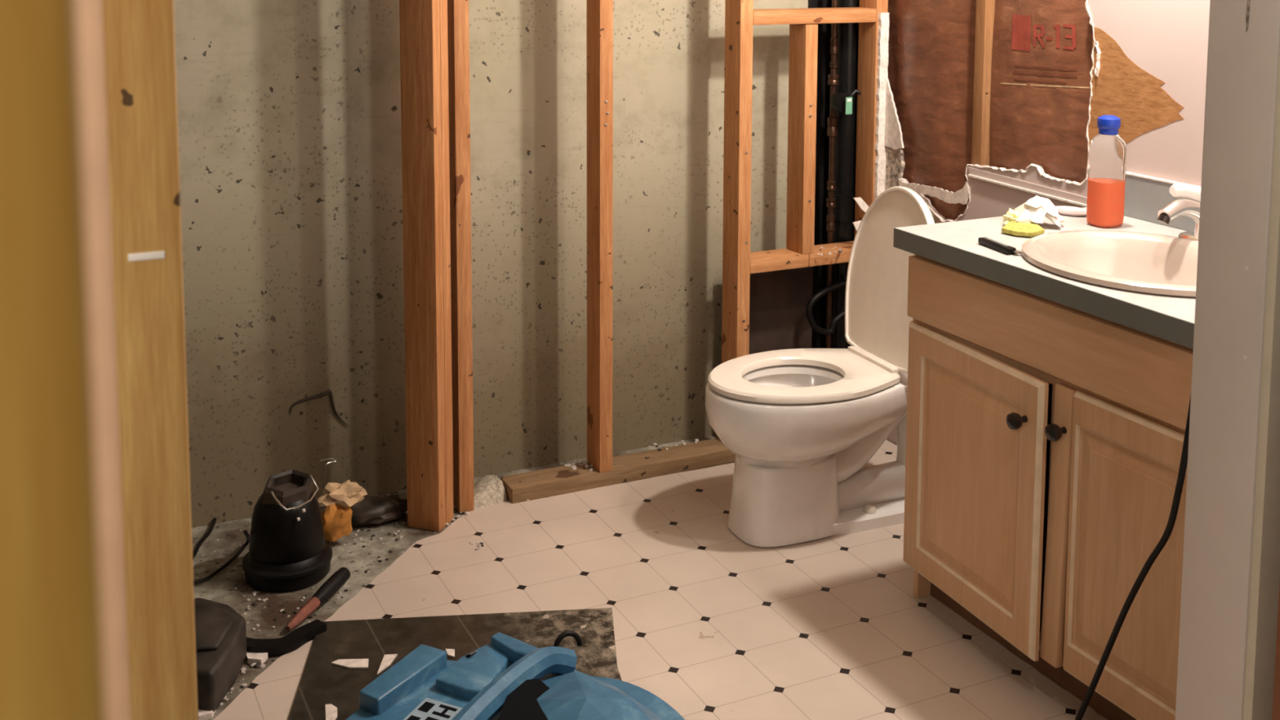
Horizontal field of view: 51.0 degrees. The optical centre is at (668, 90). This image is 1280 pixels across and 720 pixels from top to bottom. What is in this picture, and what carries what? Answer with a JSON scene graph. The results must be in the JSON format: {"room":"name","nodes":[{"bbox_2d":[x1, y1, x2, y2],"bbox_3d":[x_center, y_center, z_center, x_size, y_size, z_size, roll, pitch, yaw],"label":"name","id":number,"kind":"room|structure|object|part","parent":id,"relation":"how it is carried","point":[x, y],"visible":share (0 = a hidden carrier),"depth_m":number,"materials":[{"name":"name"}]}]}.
{"room":"damaged room","nodes":[
{"label":"damaged room","id":0,"kind":"room"},
{"bbox_2d":[173,0,808,528],"bbox_3d":[-0.911,-0.165,3.413,4.600,2.453,0.200,-3,7,-26],"label":"wall","id":1,"kind":"structure","parent":0,"point":[289,111],"depth_m":3.53,"materials":[{"name":"concrete"}]},
{"bbox_2d":[289,390,348,425],"bbox_3d":[-0.890,0.816,3.415,0.145,0.101,0.008,-3,7,-26],"label":"wire","id":2,"kind":"object","parent":1,"relation":"attached to","point":[327,392],"visible":1,"depth_m":3.41,"materials":[{"name":"plastic"}]},
{"bbox_2d":[808,0,831,348],"bbox_3d":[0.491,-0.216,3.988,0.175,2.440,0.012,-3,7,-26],"label":"pipe","id":3,"kind":"object","parent":1,"relation":"attached to","point":[824,56],"visible":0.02,"depth_m":4.01,"materials":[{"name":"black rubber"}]},
{"bbox_2d":[191,435,1108,719],"bbox_3d":[0.285,1.393,1.139,4.600,0.150,5.900,-3,7,-26],"label":"floor","id":4,"kind":"structure","parent":0,"point":[715,624],"depth_m":2.94,"materials":[{"name":"tile"}]},
{"bbox_2d":[0,0,106,719],"bbox_3d":[-0.119,0.187,0.236,0.039,2.443,0.089,-3,7,-26],"label":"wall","id":5,"kind":"structure","parent":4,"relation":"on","point":[52,659],"depth_m":0.19,"materials":[{"name":"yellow wood"}]},
{"bbox_2d":[76,0,130,719],"bbox_3d":[-0.230,0.154,0.531,0.016,2.443,0.120,-3,7,-26],"label":"strip","id":6,"kind":"object","parent":4,"relation":"on","point":[90,20],"visible":0.5,"depth_m":0.47,"materials":[{"name":"beige wood"}]},
{"bbox_2d":[102,0,198,719],"bbox_3d":[-0.355,0.114,0.896,0.048,2.443,0.090,-3,7,-26],"label":"stud","id":7,"kind":"object","parent":4,"relation":"on","point":[139,35],"visible":0.96,"depth_m":0.86,"materials":[{"name":"brown wood"}]},
{"bbox_2d":[192,517,216,559],"bbox_3d":[-1.161,1.072,3.262,0.139,0.009,0.360,-3,7,-26],"label":"cable","id":8,"kind":"object","parent":4,"relation":"on","point":[207,534],"visible":0.37,"depth_m":3.22,"materials":[{"name":"black rubber"}]},
{"bbox_2d":[197,709,216,719],"bbox_3d":[-0.867,1.159,2.515,0.038,0.012,0.067,-3,7,-26],"label":"chip","id":9,"kind":"object","parent":4,"relation":"on","point":[202,714],"visible":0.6,"depth_m":2.49,"materials":[{"name":"white"}]},
{"bbox_2d":[194,597,246,711],"bbox_3d":[-0.908,1.101,2.639,0.149,0.096,0.318,-2,7,-20],"label":"equipment case","id":10,"kind":"object","parent":4,"relation":"on","point":[220,631],"visible":0.64,"depth_m":2.58,"materials":[{"name":"black plastic"}]},
{"bbox_3d":[-0.919,1.058,2.643,0.118,0.012,0.190,-3,7,-26],"label":"lid","id":11,"kind":"part","parent":10,"relation":"part of","materials":[{"name":"black plastic"}]},
{"bbox_2d":[246,618,326,655],"bbox_3d":[-0.803,1.125,2.747,0.202,0.018,0.089,-3,7,-26],"label":"strap","id":12,"kind":"object","parent":10,"relation":"attached to","point":[301,635],"visible":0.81,"depth_m":2.73,"materials":[{"name":"black plastic"}]},
{"bbox_2d":[253,663,260,667],"bbox_3d":[-0.820,1.146,2.671,0.011,0.008,0.012,2,6,17],"label":"crumb","id":13,"kind":"object","parent":4,"relation":"on","point":[256,665],"visible":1,"depth_m":2.67,"materials":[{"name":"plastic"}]},
{"bbox_2d":[245,652,267,664],"bbox_3d":[-0.832,1.139,2.703,0.040,0.012,0.067,-3,7,-26],"label":"chip","id":14,"kind":"object","parent":4,"relation":"on","point":[251,657],"visible":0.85,"depth_m":2.69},
{"bbox_2d":[259,663,265,668],"bbox_3d":[-0.810,1.147,2.671,0.010,0.006,0.012,2,6,13],"label":"crumb","id":15,"kind":"object","parent":4,"relation":"on","point":[261,666],"visible":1,"depth_m":2.67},
{"bbox_2d":[242,469,332,592],"bbox_3d":[-0.870,0.985,3.051,0.198,0.242,0.198,-3,7,-26],"label":"pump","id":16,"kind":"object","parent":4,"relation":"on","point":[288,552],"visible":1,"depth_m":2.99,"materials":[{"name":"black plastic"}]},
{"bbox_2d":[193,529,249,584],"bbox_3d":[-1.044,1.038,3.095,0.178,0.135,0.224,0,6,-7],"label":"cord","id":17,"kind":"object","parent":16,"relation":"attached to","point":[246,533],"visible":0.84,"depth_m":3.07,"materials":[{"name":"black rubber"}]},
{"bbox_2d":[285,567,350,631],"bbox_3d":[-0.759,1.097,2.898,0.034,0.040,0.229,2,6,18],"label":"tool","id":18,"kind":"object","parent":4,"relation":"on","point":[340,576],"visible":1,"depth_m":2.90,"materials":[{"name":"black plastic"}]},
{"bbox_2d":[320,457,336,510],"bbox_3d":[-0.834,0.965,3.290,0.039,0.125,0.014,-3,7,-26],"label":"wire","id":19,"kind":"object","parent":4,"relation":"on","point":[328,458],"visible":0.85,"depth_m":3.28,"materials":[{"name":"metal"}]},
{"bbox_2d":[317,479,367,542],"bbox_3d":[-0.786,1.002,3.212,0.106,0.125,0.092,1,6,3],"label":"paper bag","id":20,"kind":"object","parent":4,"relation":"on","point":[337,499],"visible":0.93,"depth_m":3.19,"materials":[{"name":"orange paper"}]},
{"bbox_2d":[350,493,407,525],"bbox_3d":[-0.730,1.037,3.345,0.188,0.052,0.101,-3,7,-26],"label":"bag","id":21,"kind":"object","parent":4,"relation":"on","point":[371,509],"visible":0.77,"depth_m":3.31,"materials":[{"name":"plastic"}]},
{"bbox_2d":[399,0,453,531],"bbox_3d":[-0.586,-0.136,3.206,0.089,2.442,0.076,2,6,18],"label":"post","id":22,"kind":"object","parent":4,"relation":"on","point":[423,24],"visible":1,"depth_m":3.24,"materials":[{"name":"brown wood"}]},
{"bbox_2d":[288,608,622,719],"bbox_3d":[-0.373,1.161,2.519,0.665,0.006,0.706,0,6,-6],"label":"sheet","id":23,"kind":"object","parent":4,"relation":"on","point":[322,682],"visible":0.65,"depth_m":2.75,"materials":[{"name":"plastic"}]},
{"bbox_2d":[325,703,337,719],"bbox_3d":[-0.626,1.158,2.486,0.021,0.003,0.069,-1,6,-15],"label":"paper scrap","id":24,"kind":"object","parent":23,"relation":"on","point":[331,710],"visible":1,"depth_m":2.49,"materials":[{"name":"white paper"}]},
{"bbox_2d":[331,658,368,668],"bbox_3d":[-0.633,1.139,2.661,0.076,0.003,0.032,0,6,-3],"label":"paper scrap","id":25,"kind":"object","parent":23,"relation":"on","point":[346,663],"visible":1,"depth_m":2.66,"materials":[{"name":"white paper"}]},
{"bbox_2d":[377,653,397,674],"bbox_3d":[-0.559,1.139,2.662,0.025,0.003,0.072,0,6,0],"label":"paper scrap","id":26,"kind":"object","parent":23,"relation":"on","point":[387,660],"visible":1,"depth_m":2.67,"materials":[{"name":"white paper"}]},
{"bbox_2d":[445,648,454,657],"bbox_3d":[-0.442,1.135,2.704,0.019,0.003,0.034,-1,6,-9],"label":"paper scrap","id":27,"kind":"object","parent":23,"relation":"on","point":[451,652],"visible":1,"depth_m":2.70,"materials":[{"name":"white paper"}]},
{"bbox_2d":[346,630,684,719],"bbox_3d":[-0.266,1.111,2.282,0.668,0.142,0.646,-3,7,-26],"label":"tool case","id":28,"kind":"object","parent":23,"relation":"on","point":[508,677],"visible":1,"depth_m":2.38,"materials":[{"name":"blue plastic"}]},
{"bbox_3d":[-0.292,1.070,2.349,0.070,0.073,0.395,4,7,31],"label":"handle","id":29,"kind":"part","parent":28,"relation":"part of","materials":[{"name":"blue plastic"}]},
{"bbox_2d":[447,0,474,512],"bbox_3d":[-0.525,-0.148,3.309,0.039,2.440,0.089,-3,7,-26],"label":"stud","id":30,"kind":"object","parent":4,"relation":"on","point":[458,22],"visible":0.8,"depth_m":3.33,"materials":[{"name":"brown wood"}]},
{"bbox_2d":[467,474,507,511],"bbox_3d":[-0.507,1.040,3.507,0.129,0.046,0.183,-3,7,-26],"label":"plaster dust","id":31,"kind":"object","parent":4,"relation":"on","point":[490,490],"visible":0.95,"depth_m":3.47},
{"bbox_2d":[500,437,735,503],"bbox_3d":[0.087,1.017,3.744,1.142,0.040,0.095,-3,7,-26],"label":"plate","id":32,"kind":"object","parent":4,"relation":"on","point":[560,480],"visible":0.44,"depth_m":3.60,"materials":[{"name":"brown wood"}]},
{"bbox_2d":[586,0,613,472],"bbox_3d":[-0.179,-0.183,3.476,0.038,2.402,0.092,-3,7,-26],"label":"stud","id":33,"kind":"object","parent":32,"relation":"on","point":[599,12],"visible":1,"depth_m":3.51,"materials":[{"name":"brown wood"}]},
{"bbox_2d":[721,0,753,363],"bbox_3d":[0.192,-0.201,3.659,0.040,2.402,0.092,-3,7,-26],"label":"stud","id":34,"kind":"object","parent":32,"relation":"on","point":[739,14],"visible":0.81,"depth_m":3.69,"materials":[{"name":"brown wood"}]},
{"bbox_2d":[750,248,808,273],"bbox_3d":[0.291,0.480,3.786,0.191,0.038,0.089,-3,7,-26],"label":"block","id":35,"kind":"object","parent":34,"relation":"attached to","point":[779,259],"visible":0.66,"depth_m":3.76,"materials":[{"name":"brown wood"}]},
{"bbox_2d":[786,23,817,253],"bbox_3d":[0.376,0.135,3.788,0.040,0.648,0.092,-3,7,-26],"label":"stud","id":36,"kind":"object","parent":35,"relation":"on","point":[803,37],"visible":0.89,"depth_m":3.77,"materials":[{"name":"brown wood"}]},
{"bbox_2d":[752,7,876,25],"bbox_3d":[0.390,-0.209,3.759,0.403,0.039,0.089,-3,7,-26],"label":"block","id":37,"kind":"object","parent":36,"relation":"on","point":[832,15],"visible":0.76,"depth_m":3.72,"materials":[{"name":"brown wood"}]},
{"bbox_2d":[825,0,861,348],"bbox_3d":[0.500,-0.250,3.841,0.076,2.340,0.099,-3,7,-26],"label":"pipe","id":38,"kind":"object","parent":37,"relation":"attached to","point":[841,102],"visible":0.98,"depth_m":3.90,"materials":[{"name":"black metal"}]},
{"bbox_2d":[805,280,846,335],"bbox_3d":[0.460,0.640,3.922,0.135,0.158,0.018,-3,7,-26],"label":"supply hose","id":39,"kind":"object","parent":38,"relation":"attached to","point":[820,294],"visible":0.98,"depth_m":3.91,"materials":[{"name":"black rubber"}]},
{"bbox_3d":[0.532,0.011,3.844,0.039,0.030,0.013,-1,6,-8],"label":"valve lever","id":40,"kind":"part","parent":38,"relation":"part of","materials":[{"name":"black plastic"}]},
{"bbox_2d":[854,0,889,236],"bbox_3d":[0.591,-0.219,3.850,0.040,2.402,0.103,-3,7,-26],"label":"stud","id":41,"kind":"object","parent":32,"relation":"on","point":[868,31],"depth_m":3.85,"materials":[{"name":"brown wood"}]},
{"bbox_2d":[808,240,853,266],"bbox_3d":[0.472,0.471,3.875,0.211,0.038,0.089,-3,7,-26],"label":"block","id":42,"kind":"object","parent":41,"relation":"attached to","point":[815,260],"visible":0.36,"depth_m":3.83,"materials":[{"name":"brown wood"}]},
{"bbox_2d":[853,220,861,231],"bbox_3d":[0.546,0.384,3.815,0.051,0.029,0.010,-3,7,-26],"label":"paper scrap","id":43,"kind":"object","parent":41,"relation":"attached to","point":[856,224],"visible":0.43,"depth_m":3.81,"materials":[{"name":"white paper"}]},
{"bbox_2d":[853,197,869,212],"bbox_3d":[0.550,0.331,3.821,0.054,0.052,0.011,-2,6,-17],"label":"paper scrap","id":44,"kind":"object","parent":41,"relation":"attached to","point":[863,206],"visible":0.71,"depth_m":3.82,"materials":[{"name":"white paper"}]},
{"bbox_3d":[0.610,0.100,3.845,0.034,0.645,0.014,-3,7,-26],"label":"drywall edge strip","id":45,"kind":"part","parent":41,"relation":"part of","materials":[{"name":"white paint"}]},
{"bbox_2d":[884,78,903,150],"bbox_3d":[0.639,0.057,3.809,0.006,0.222,0.098,-3,7,-26],"label":"flap","id":46,"kind":"object","parent":41,"relation":"attached to","point":[893,133],"visible":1,"depth_m":3.82,"materials":[{"name":"white paint"}]},
{"bbox_2d":[749,266,813,354],"bbox_3d":[0.292,0.756,3.941,0.295,0.515,0.010,-3,7,-26],"label":"panel","id":47,"kind":"object","parent":4,"relation":"on","point":[779,300],"visible":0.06,"depth_m":3.94,"materials":[{"name":"brown wood"}]},
{"bbox_2d":[705,186,934,546],"bbox_3d":[0.393,0.664,3.323,0.643,0.832,0.380,-2,7,-24],"label":"toilet","id":48,"kind":"object","parent":4,"relation":"on","point":[801,426],"visible":0.9,"depth_m":3.27,"materials":[{"name":"ceramic"}]},
{"bbox_3d":[0.320,0.699,3.295,0.467,0.023,0.360,-2,7,-24],"label":"seat","id":49,"kind":"part","parent":48,"relation":"part of","materials":[{"name":"plastic"}]},
{"bbox_3d":[0.329,0.818,3.312,0.506,0.210,0.368,-2,7,-24],"label":"bowl","id":50,"kind":"part","parent":48,"relation":"part of","materials":[{"name":"ceramic"}]},
{"bbox_3d":[0.562,0.464,3.377,0.092,0.444,0.380,-2,7,-24],"label":"lid","id":51,"kind":"part","parent":48,"relation":"part of","materials":[{"name":"plastic"}]},
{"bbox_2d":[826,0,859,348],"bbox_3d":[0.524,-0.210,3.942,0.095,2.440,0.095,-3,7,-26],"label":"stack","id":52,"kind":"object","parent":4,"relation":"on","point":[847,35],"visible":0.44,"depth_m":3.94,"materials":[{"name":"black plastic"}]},
{"bbox_2d":[902,253,1193,719],"bbox_3d":[0.928,0.765,2.619,0.606,0.789,0.910,-3,7,-26],"label":"vanity cabinet","id":53,"kind":"object","parent":4,"relation":"on","point":[1045,437],"visible":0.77,"depth_m":2.51,"materials":[{"name":"brown wood"}]},
{"bbox_3d":[0.606,0.790,2.716,0.015,0.430,0.339,-2,7,-23],"label":"raised panel","id":54,"kind":"part","parent":53,"relation":"part of","materials":[{"name":"brown wood"}]},
{"bbox_3d":[0.607,0.790,2.717,0.017,0.542,0.451,-2,7,-23],"label":"door","id":55,"kind":"part","parent":53,"relation":"part of","materials":[{"name":"brown wood"}]},
{"bbox_3d":[0.654,0.620,2.517,0.038,0.033,0.033,-3,7,-26],"label":"knob","id":56,"kind":"part","parent":53,"relation":"part of","materials":[{"name":"brown metal"}]},
{"bbox_2d":[893,171,1200,349],"bbox_3d":[0.947,0.302,2.585,0.564,0.141,0.947,-3,7,-26],"label":"countertop","id":57,"kind":"structure","parent":53,"relation":"on","point":[954,244],"depth_m":2.65,"materials":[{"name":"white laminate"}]},
{"bbox_2d":[977,237,1022,254],"bbox_3d":[0.661,0.311,2.680,0.026,0.014,0.119,-2,7,-19],"label":"utility knife","id":58,"kind":"object","parent":57,"relation":"on","point":[995,245],"visible":1,"depth_m":2.67,"materials":[{"name":"black plastic"}]},
{"bbox_3d":[0.680,0.316,2.646,0.014,0.003,0.042,-2,7,-19],"label":"blade","id":59,"kind":"part","parent":58,"relation":"part of","materials":[{"name":"metal"}]},
{"bbox_2d":[1002,208,1020,224],"bbox_3d":[0.750,0.273,2.910,0.052,0.030,0.057,2,6,17],"label":"paper wad","id":60,"kind":"object","parent":57,"relation":"on","point":[1011,215],"visible":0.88,"depth_m":2.91,"materials":[{"name":"paper"}]},
{"bbox_2d":[1001,221,1044,236],"bbox_3d":[0.750,0.293,2.846,0.103,0.010,0.114,-3,7,-26],"label":"sponge","id":61,"kind":"object","parent":57,"relation":"on","point":[1017,228],"visible":0.93,"depth_m":2.82,"materials":[{"name":"yellow plastic"}]},
{"bbox_2d":[1013,195,1064,226],"bbox_3d":[0.800,0.259,2.908,0.110,0.059,0.093,4,7,27],"label":"crumpled tissue","id":62,"kind":"object","parent":57,"relation":"on","point":[1035,210],"visible":0.99,"depth_m":2.88,"materials":[{"name":"paper"}]},
{"bbox_2d":[1055,205,1086,216],"bbox_3d":[0.910,0.273,3.036,0.090,0.017,0.048,5,8,38],"label":"soap bar","id":63,"kind":"object","parent":57,"relation":"on","point":[1064,210],"visible":0.83,"depth_m":3.02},
{"bbox_2d":[1086,115,1126,227],"bbox_3d":[0.951,0.173,2.909,0.069,0.241,0.069,-3,7,-26],"label":"soap bottle","id":64,"kind":"object","parent":57,"relation":"on","point":[1106,181],"visible":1,"depth_m":2.88,"materials":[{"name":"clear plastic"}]},
{"bbox_2d":[1020,230,1198,297],"bbox_3d":[0.910,0.386,2.561,0.430,0.142,0.508,-3,7,-26],"label":"sink basin","id":65,"kind":"object","parent":57,"relation":"in","point":[1131,261],"visible":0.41,"depth_m":2.71,"materials":[{"name":"white ceramic"}]},
{"bbox_2d":[1157,183,1200,240],"bbox_3d":[1.054,0.252,2.727,0.175,0.124,0.144,-3,7,-26],"label":"faucet","id":66,"kind":"object","parent":57,"relation":"on","point":[1189,206],"visible":0.56,"depth_m":2.71,"materials":[{"name":"silver metal"}]},
{"bbox_3d":[1.053,0.253,2.723,0.154,0.071,0.040,-3,7,-29],"label":"spout","id":67,"kind":"part","parent":66,"relation":"part of","materials":[{"name":"silver metal"}]},
{"bbox_3d":[1.072,0.218,2.741,0.109,0.060,0.035,-1,6,-15],"label":"lever","id":68,"kind":"part","parent":66,"relation":"part of","materials":[{"name":"metal"}]},
{"bbox_3d":[1.108,0.306,2.760,0.054,0.011,0.144,-3,7,-26],"label":"plate","id":69,"kind":"part","parent":66,"relation":"part of","materials":[{"name":"silver metal"}]},
{"bbox_3d":[0.722,0.464,2.484,0.018,0.132,0.903,-3,7,-26],"label":"false drawer","id":70,"kind":"part","parent":53,"relation":"part of","materials":[{"name":"brown wood"}]},
{"bbox_3d":[0.711,0.626,2.459,0.038,0.033,0.033,-3,7,-26],"label":"knob","id":71,"kind":"part","parent":53,"relation":"part of","materials":[{"name":"brown metal"}]},
{"bbox_3d":[0.832,0.835,2.298,0.017,0.540,0.401,-3,7,-26],"label":"door","id":72,"kind":"part","parent":53,"relation":"part of","materials":[{"name":"brown wood"}]},
{"bbox_3d":[0.820,0.833,2.318,0.015,0.428,0.336,-3,7,-26],"label":"raised panel","id":73,"kind":"part","parent":53,"relation":"part of","materials":[{"name":"brown wood"}]},
{"bbox_2d":[1074,394,1191,719],"bbox_3d":[0.649,0.796,1.997,0.215,0.864,0.567,4,7,29],"label":"power cord","id":74,"kind":"object","parent":4,"relation":"on","point":[1184,460],"visible":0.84,"depth_m":2.17,"materials":[{"name":"black rubber"}]},
{"bbox_2d":[1271,582,1279,719],"bbox_3d":[1.023,0.831,1.853,0.500,0.828,0.040,-3,7,-26],"label":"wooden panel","id":75,"kind":"object","parent":4,"relation":"on","point":[1276,699],"visible":1,"depth_m":1.75,"materials":[{"name":"brown wood"}]},
{"bbox_2d":[884,0,1209,445],"bbox_3d":[0.999,-0.118,3.079,0.025,2.453,2.100,-3,7,-26],"label":"wall","id":76,"kind":"structure","parent":0,"point":[1148,72],"depth_m":2.99,"materials":[{"name":"paint"}]},
{"bbox_2d":[884,147,905,190],"bbox_3d":[0.646,0.239,3.834,0.012,0.147,0.078,-3,7,-26],"label":"chunk","id":77,"kind":"object","parent":76,"relation":"attached to","point":[895,162],"visible":0.77,"depth_m":3.83,"materials":[{"name":"grey concrete"}]},
{"bbox_2d":[924,201,935,223],"bbox_3d":[0.689,0.347,3.749,0.002,0.122,0.183,-3,7,-26],"label":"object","id":78,"kind":"object","parent":76,"relation":"attached to","point":[925,202],"visible":0.13,"depth_m":3.68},
{"bbox_2d":[887,0,976,220],"bbox_3d":[0.725,-0.194,3.757,0.081,2.350,0.515,-3,7,-26],"label":"insulation batt","id":79,"kind":"object","parent":76,"relation":"attached to","point":[931,42],"visible":0.24,"depth_m":3.68,"materials":[{"name":"brown kraft paper"}]},
{"bbox_2d":[897,178,969,204],"bbox_3d":[0.722,0.265,3.668,0.004,0.078,0.311,-3,7,-26],"label":"band","id":80,"kind":"object","parent":76,"relation":"attached to","point":[961,196],"visible":0.87,"depth_m":3.63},
{"bbox_2d":[971,0,995,166],"bbox_3d":[0.849,-0.182,3.507,0.088,2.400,0.038,-3,7,-26],"label":"stud","id":81,"kind":"object","parent":76,"relation":"attached to","point":[985,9],"visible":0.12,"depth_m":3.50,"materials":[{"name":"brown wood"}]},
{"bbox_2d":[990,0,1093,182],"bbox_3d":[0.947,-0.145,3.313,0.079,2.350,0.398,-3,7,-26],"label":"insulation batt","id":82,"kind":"object","parent":76,"relation":"attached to","point":[1042,62],"visible":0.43,"depth_m":3.31,"materials":[{"name":"brown kraft paper"},{"name":"red ink"}]},
{"bbox_2d":[1124,174,1195,231],"bbox_3d":[1.217,0.276,2.659,0.014,0.094,0.844,-3,7,-26],"label":"backsplash","id":83,"kind":"structure","parent":76,"relation":"attached to","point":[1144,197],"depth_m":2.96,"materials":[{"name":"white ceramic"}]},
{"bbox_2d":[1174,0,1279,719],"bbox_3d":[1.448,-0.018,2.171,1.484,2.453,0.116,-3,7,-26],"label":"wall","id":84,"kind":"structure","parent":0,"point":[1244,35],"depth_m":1.88,"materials":[{"name":"grey paint"}]},
{"bbox_2d":[1242,44,1279,719],"bbox_3d":[0.841,0.024,1.799,0.058,2.443,0.016,-3,7,-26],"label":"trim","id":85,"kind":"structure","parent":84,"relation":"attached to","point":[1265,555],"depth_m":1.84,"materials":[{"name":"white paint"}]}
]}

